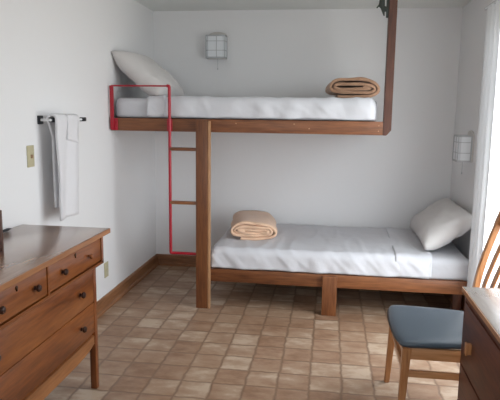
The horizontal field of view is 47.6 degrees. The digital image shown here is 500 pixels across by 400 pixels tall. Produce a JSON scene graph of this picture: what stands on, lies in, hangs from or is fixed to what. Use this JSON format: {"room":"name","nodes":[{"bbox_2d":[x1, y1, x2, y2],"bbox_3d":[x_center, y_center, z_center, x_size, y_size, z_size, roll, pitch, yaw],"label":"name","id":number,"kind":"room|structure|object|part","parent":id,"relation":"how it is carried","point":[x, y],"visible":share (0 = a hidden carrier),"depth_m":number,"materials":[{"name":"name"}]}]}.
{"room":"dormitory","nodes":[
{"label":"dormitory","id":0,"kind":"room"},
{"bbox_2d":[0,0,155,300],"bbox_3d":[-1.425,-0.092,2.445,0.140,2.430,6.490,2,9,8],"label":"wall","id":1,"kind":"structure","parent":0,"point":[56,57],"depth_m":3.88,"materials":[{"name":"white paint"}]},
{"bbox_2d":[26,145,34,166],"bbox_3d":[-1.234,-0.247,3.205,0.018,0.122,0.074,2,9,8],"label":"light switch","id":2,"kind":"object","parent":1,"relation":"attached to","point":[30,149],"visible":1,"depth_m":3.20,"materials":[{"name":"beige plastic"}]},
{"bbox_2d":[37,116,85,123],"bbox_3d":[-1.149,-0.495,3.488,0.092,0.050,0.471,2,9,8],"label":"towel bar","id":3,"kind":"object","parent":1,"relation":"attached to","point":[40,119],"visible":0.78,"depth_m":3.28,"materials":[{"name":"black metal"}]},
{"bbox_3d":[-1.217,-0.465,3.293,0.012,0.050,0.052,2,9,8],"label":"wall plate","id":4,"kind":"part","parent":3,"relation":"part of","materials":[{"name":"black metal"}]},
{"bbox_2d":[46,114,78,220],"bbox_3d":[-1.119,-0.210,3.477,0.081,0.630,0.339,2,9,8],"label":"towel","id":5,"kind":"object","parent":3,"relation":"hanging from","point":[64,131],"visible":0.99,"depth_m":3.41,"materials":[{"name":"white fabric"}]},
{"bbox_2d":[104,261,108,277],"bbox_3d":[-1.104,0.536,4.367,0.009,0.117,0.074,2,9,8],"label":"wall outlet","id":6,"kind":"object","parent":1,"relation":"attached to","point":[106,271],"visible":1,"depth_m":4.35,"materials":[{"name":"beige plastic"}]},
{"bbox_2d":[97,254,158,318],"bbox_3d":[-1.356,1.058,2.613,0.030,0.108,6.210,2,9,8],"label":"baseboard","id":7,"kind":"structure","parent":1,"relation":"attached to","point":[107,301],"depth_m":4.75,"materials":[{"name":"brown wood"}]},
{"bbox_2d":[44,265,462,399],"bbox_3d":[-0.001,1.208,2.440,3.050,0.100,6.490,2,9,8],"label":"floor","id":8,"kind":"structure","parent":0,"point":[254,341],"depth_m":3.70,"materials":[{"name":"tile"}]},
{"bbox_2d":[0,224,109,399],"bbox_3d":[-1.102,0.675,2.559,0.511,0.887,1.252,2,9,8],"label":"dresser","id":9,"kind":"object","parent":8,"relation":"on","point":[48,296],"visible":1,"depth_m":2.57,"materials":[{"name":"brown wood"}]},
{"bbox_2d":[0,210,3,255],"bbox_3d":[-1.145,0.155,2.367,0.112,0.198,0.222,2,9,8],"label":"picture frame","id":10,"kind":"object","parent":9,"relation":"on","point":[1,225],"visible":1,"depth_m":2.46,"materials":[{"name":"brown wood"}]},
{"bbox_3d":[-0.919,0.407,2.097,0.029,0.032,0.032,2,9,8],"label":"knob","id":11,"kind":"part","parent":9,"relation":"part of","materials":[{"name":"brown metal"}]},
{"bbox_3d":[-1.067,0.388,2.206,0.297,0.120,0.561,2,9,8],"label":"drawer","id":12,"kind":"part","parent":9,"relation":"part of","materials":[{"name":"brown wood"}]},
{"bbox_3d":[-0.882,0.367,2.359,0.029,0.032,0.032,2,9,8],"label":"knob","id":13,"kind":"part","parent":9,"relation":"part of","materials":[{"name":"brown metal"}]},
{"bbox_3d":[-1.060,0.531,2.526,0.298,0.184,1.084,2,9,8],"label":"drawer","id":14,"kind":"part","parent":9,"relation":"part of","materials":[{"name":"brown wood"}]},
{"bbox_3d":[-1.063,0.709,2.553,0.298,0.168,1.084,2,9,8],"label":"drawer","id":15,"kind":"part","parent":9,"relation":"part of","materials":[{"name":"brown wood"}]},
{"bbox_3d":[-0.847,0.330,2.598,0.029,0.032,0.032,2,9,8],"label":"knob","id":16,"kind":"part","parent":9,"relation":"part of","materials":[{"name":"brown metal"}]},
{"bbox_3d":[-0.985,0.300,2.777,0.297,0.120,0.563,2,9,8],"label":"drawer","id":17,"kind":"part","parent":9,"relation":"part of","materials":[{"name":"brown wood"}]},
{"bbox_3d":[-0.846,0.482,2.869,0.031,0.034,0.034,2,9,8],"label":"knob","id":18,"kind":"part","parent":9,"relation":"part of","materials":[{"name":"brown metal"}]},
{"bbox_3d":[-0.848,0.661,2.897,0.031,0.034,0.034,2,9,8],"label":"knob","id":19,"kind":"part","parent":9,"relation":"part of","materials":[{"name":"brown metal"}]},
{"bbox_3d":[-0.852,0.696,3.087,0.035,0.690,0.035,2,9,8],"label":"leg","id":20,"kind":"part","parent":9,"relation":"part of","materials":[{"name":"brown wood"}]},
{"bbox_2d":[109,0,466,315],"bbox_3d":[0.340,-0.423,4.709,2.692,2.430,1.158,2,9,8],"label":"bunk bed","id":21,"kind":"object","parent":8,"relation":"on","point":[203,127],"visible":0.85,"depth_m":4.25,"materials":[{"name":"brown wood"}]},
{"bbox_3d":[-1.028,-0.578,4.324,0.040,0.092,0.012,2,9,8],"label":"mounting plate","id":22,"kind":"part","parent":21,"relation":"part of","materials":[{"name":"red metal"}]},
{"bbox_3d":[-0.738,-0.223,4.332,0.668,1.297,0.024,2,9,8],"label":"guard rail","id":23,"kind":"part","parent":21,"relation":"part of","materials":[{"name":"red metal"}]},
{"bbox_3d":[-0.365,0.121,4.323,0.090,1.456,0.039,2,9,8],"label":"post","id":24,"kind":"part","parent":21,"relation":"part of","materials":[{"name":"brown wood"}]},
{"bbox_2d":[116,98,374,120],"bbox_3d":[0.009,-0.756,4.712,1.968,0.154,1.035,2,9,8],"label":"mattress","id":25,"kind":"object","parent":21,"relation":"on","point":[125,107],"visible":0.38,"depth_m":4.32,"materials":[{"name":"grey fabric"}]},
{"bbox_2d":[147,95,376,119],"bbox_3d":[0.135,-0.759,4.657,1.706,0.172,1.023,2,9,8],"label":"sheet","id":26,"kind":"object","parent":25,"relation":"on","point":[355,108],"visible":0.99,"depth_m":4.17,"materials":[{"name":"grey fabric"}]},
{"bbox_2d":[111,51,183,95],"bbox_3d":[-0.808,-1.004,4.602,0.392,0.361,0.641,3,9,12],"label":"pillow","id":27,"kind":"object","parent":26,"relation":"on","point":[141,69],"visible":0.88,"depth_m":4.35,"materials":[{"name":"grey fabric"}]},
{"bbox_2d":[325,77,379,97],"bbox_3d":[0.817,-0.890,4.548,0.424,0.166,0.493,1,9,4],"label":"folded blanket","id":28,"kind":"object","parent":26,"relation":"on","point":[362,87],"visible":0.95,"depth_m":4.33,"materials":[{"name":"fabric"}]},
{"bbox_3d":[-0.055,-0.548,4.215,2.038,0.096,0.038,2,9,8],"label":"rail","id":29,"kind":"part","parent":21,"relation":"part of","materials":[{"name":"brown wood"}]},
{"bbox_3d":[0.598,0.723,4.280,0.109,0.304,0.033,2,9,8],"label":"leg","id":30,"kind":"part","parent":21,"relation":"part of","materials":[{"name":"brown wood"}]},
{"bbox_3d":[0.610,0.611,4.298,1.866,0.099,0.038,2,9,8],"label":"rail","id":31,"kind":"part","parent":21,"relation":"part of","materials":[{"name":"brown wood"}]},
{"bbox_2d":[216,241,468,279],"bbox_3d":[0.734,0.403,4.786,1.942,0.161,1.056,2,9,8],"label":"mattress","id":32,"kind":"object","parent":21,"relation":"on","point":[448,263],"visible":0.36,"depth_m":4.17,"materials":[{"name":"grey fabric"}]},
{"bbox_2d":[211,224,431,278],"bbox_3d":[0.594,0.392,4.766,1.679,0.176,1.041,2,9,8],"label":"sheet","id":33,"kind":"object","parent":32,"relation":"on","point":[383,252],"visible":0.84,"depth_m":4.36,"materials":[{"name":"grey fabric"}]},
{"bbox_2d":[230,210,276,239],"bbox_3d":[0.035,0.207,4.892,0.398,0.159,0.596,1,9,0],"label":"folded blanket","id":34,"kind":"object","parent":33,"relation":"on","point":[245,224],"visible":1,"depth_m":4.62,"materials":[{"name":"fabric"}]},
{"bbox_2d":[410,198,471,249],"bbox_3d":[1.541,0.185,4.610,0.380,0.339,0.860,2,9,8],"label":"pillow","id":35,"kind":"object","parent":32,"relation":"on","point":[443,221],"visible":0.97,"depth_m":4.29,"materials":[{"name":"grey fabric"}]},
{"bbox_3d":[0.991,-0.993,4.008,0.057,1.070,0.058,2,9,8],"label":"hanging post","id":36,"kind":"part","parent":21,"relation":"part of","materials":[{"name":"brown wood"}]},
{"bbox_3d":[1.540,0.752,4.238,0.065,0.285,0.060,2,9,8],"label":"leg","id":37,"kind":"part","parent":21,"relation":"part of","materials":[{"name":"brown wood"}]},
{"bbox_2d":[384,211,499,399],"bbox_3d":[1.032,0.575,2.889,0.627,1.042,0.550,2,9,8],"label":"dining chair","id":38,"kind":"object","parent":8,"relation":"on","point":[416,332],"visible":0.72,"depth_m":2.81,"materials":[{"name":"blue fabric"}]},
{"bbox_3d":[0.798,0.833,3.208,0.058,0.423,0.042,2,9,8],"label":"leg","id":39,"kind":"part","parent":38,"relation":"part of","materials":[{"name":"brown wood"}]},
{"bbox_3d":[0.740,0.906,2.737,0.052,0.423,0.042,2,9,8],"label":"leg","id":40,"kind":"part","parent":38,"relation":"part of","materials":[{"name":"brown wood"}]},
{"bbox_3d":[0.947,0.643,2.912,0.458,0.058,0.550,2,9,8],"label":"seat","id":41,"kind":"part","parent":38,"relation":"part of","materials":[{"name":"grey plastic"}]},
{"bbox_3d":[0.943,0.735,2.681,0.380,0.057,0.022,2,9,8],"label":"seat rail","id":42,"kind":"part","parent":38,"relation":"part of","materials":[{"name":"brown wood"}]},
{"bbox_3d":[1.263,0.569,3.069,0.143,1.006,0.032,2,9,8],"label":"leg","id":43,"kind":"part","parent":38,"relation":"part of","materials":[{"name":"brown wood"}]},
{"bbox_2d":[457,287,499,399],"bbox_3d":[1.111,0.843,2.107,0.490,0.752,0.982,2,9,8],"label":"dresser","id":44,"kind":"object","parent":8,"relation":"on","point":[479,373],"visible":1,"depth_m":2.31,"materials":[{"name":"brown wood"}]},
{"bbox_3d":[0.925,0.632,2.407,0.025,0.052,0.032,2,9,8],"label":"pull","id":45,"kind":"part","parent":44,"relation":"part of","materials":[{"name":"brown wood"}]},
{"bbox_3d":[0.907,0.957,2.160,0.032,0.285,0.894,2,9,8],"label":"drawer","id":46,"kind":"part","parent":44,"relation":"part of","materials":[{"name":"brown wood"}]},
{"bbox_2d":[134,0,471,10],"bbox_3d":[0.032,-1.292,2.050,3.050,0.100,6.490,2,9,8],"label":"ceiling","id":47,"kind":"structure","parent":0,"point":[154,5],"depth_m":4.87,"materials":[{"name":"white paint"}]},
{"bbox_2d":[153,8,462,255],"bbox_3d":[0.464,-0.522,5.351,2.770,2.430,0.140,2,9,8],"label":"wall","id":48,"kind":"structure","parent":0,"point":[360,181],"depth_m":5.23,"materials":[{"name":"white paint"}]},
{"bbox_2d":[157,254,211,267],"bbox_3d":[0.437,0.638,5.447,2.770,0.108,0.030,2,9,8],"label":"baseboard","id":49,"kind":"structure","parent":48,"relation":"attached to","point":[163,259],"depth_m":5.61,"materials":[{"name":"brown wood"}]},
{"bbox_2d":[205,32,226,69],"bbox_3d":[-0.307,-1.369,5.200,0.182,0.344,0.118,2,9,8],"label":"wall lamp","id":50,"kind":"object","parent":48,"relation":"attached to","point":[215,42],"visible":1,"depth_m":5.14,"materials":[{"name":"grey glass"}]},
{"bbox_3d":[-0.307,-1.399,5.190,0.182,0.206,0.108,2,9,8],"label":"wire frame","id":51,"kind":"part","parent":50,"relation":"part of","materials":[{"name":"grey metal"}]},
{"bbox_3d":[-0.307,-1.401,5.189,0.176,0.188,0.101,2,9,8],"label":"lamp shade","id":52,"kind":"part","parent":50,"relation":"part of","materials":[{"name":"white glass"}]},
{"bbox_2d":[450,0,499,287],"bbox_3d":[1.456,0.008,2.045,0.140,2.430,6.490,2,9,8],"label":"wall","id":53,"kind":"structure","parent":0,"point":[474,16],"depth_m":4.48,"materials":[{"name":"white paint"}]},
{"bbox_2d":[461,295,464,310],"bbox_3d":[1.363,1.152,2.235,0.018,0.108,6.210,2,9,8],"label":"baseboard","id":54,"kind":"structure","parent":53,"relation":"attached to","point":[463,296],"depth_m":4.47,"materials":[{"name":"brown wood"}]},
{"bbox_2d":[452,130,474,173],"bbox_3d":[1.675,-0.375,4.463,0.118,0.344,0.182,2,9,8],"label":"wall lamp","id":55,"kind":"object","parent":53,"relation":"attached to","point":[463,145],"visible":1,"depth_m":4.38,"materials":[{"name":"grey fabric"}]},
{"bbox_3d":[1.670,-0.409,4.459,0.101,0.188,0.176,2,9,8],"label":"lamp shade","id":56,"kind":"part","parent":55,"relation":"part of","materials":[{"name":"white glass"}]},
{"bbox_3d":[1.670,-0.406,4.459,0.108,0.206,0.182,2,9,8],"label":"wire frame","id":57,"kind":"part","parent":55,"relation":"part of","materials":[{"name":"grey metal"}]},
{"bbox_2d":[481,59,499,285],"bbox_3d":[1.545,-0.109,3.092,0.100,2.050,2.070,2,9,8],"label":"window","id":58,"kind":"structure","parent":53,"relation":"in","point":[493,142],"depth_m":4.00,"materials":[{"name":"white glass"}]},
{"bbox_2d":[484,0,499,9],"bbox_3d":[1.512,-1.170,2.882,0.061,0.020,2.220,2,9,8],"label":"curtain rod","id":59,"kind":"object","parent":53,"relation":"attached to","point":[494,2],"visible":0.54,"depth_m":3.82,"materials":[{"name":"white plastic"}]},
{"bbox_2d":[467,1,499,287],"bbox_3d":[1.606,-0.203,3.928,0.040,2.210,0.348,2,9,8],"label":"curtain","id":60,"kind":"object","parent":59,"relation":"hanging from","point":[491,57],"visible":0.81,"depth_m":3.85,"materials":[{"name":"white fabric"}]}
]}

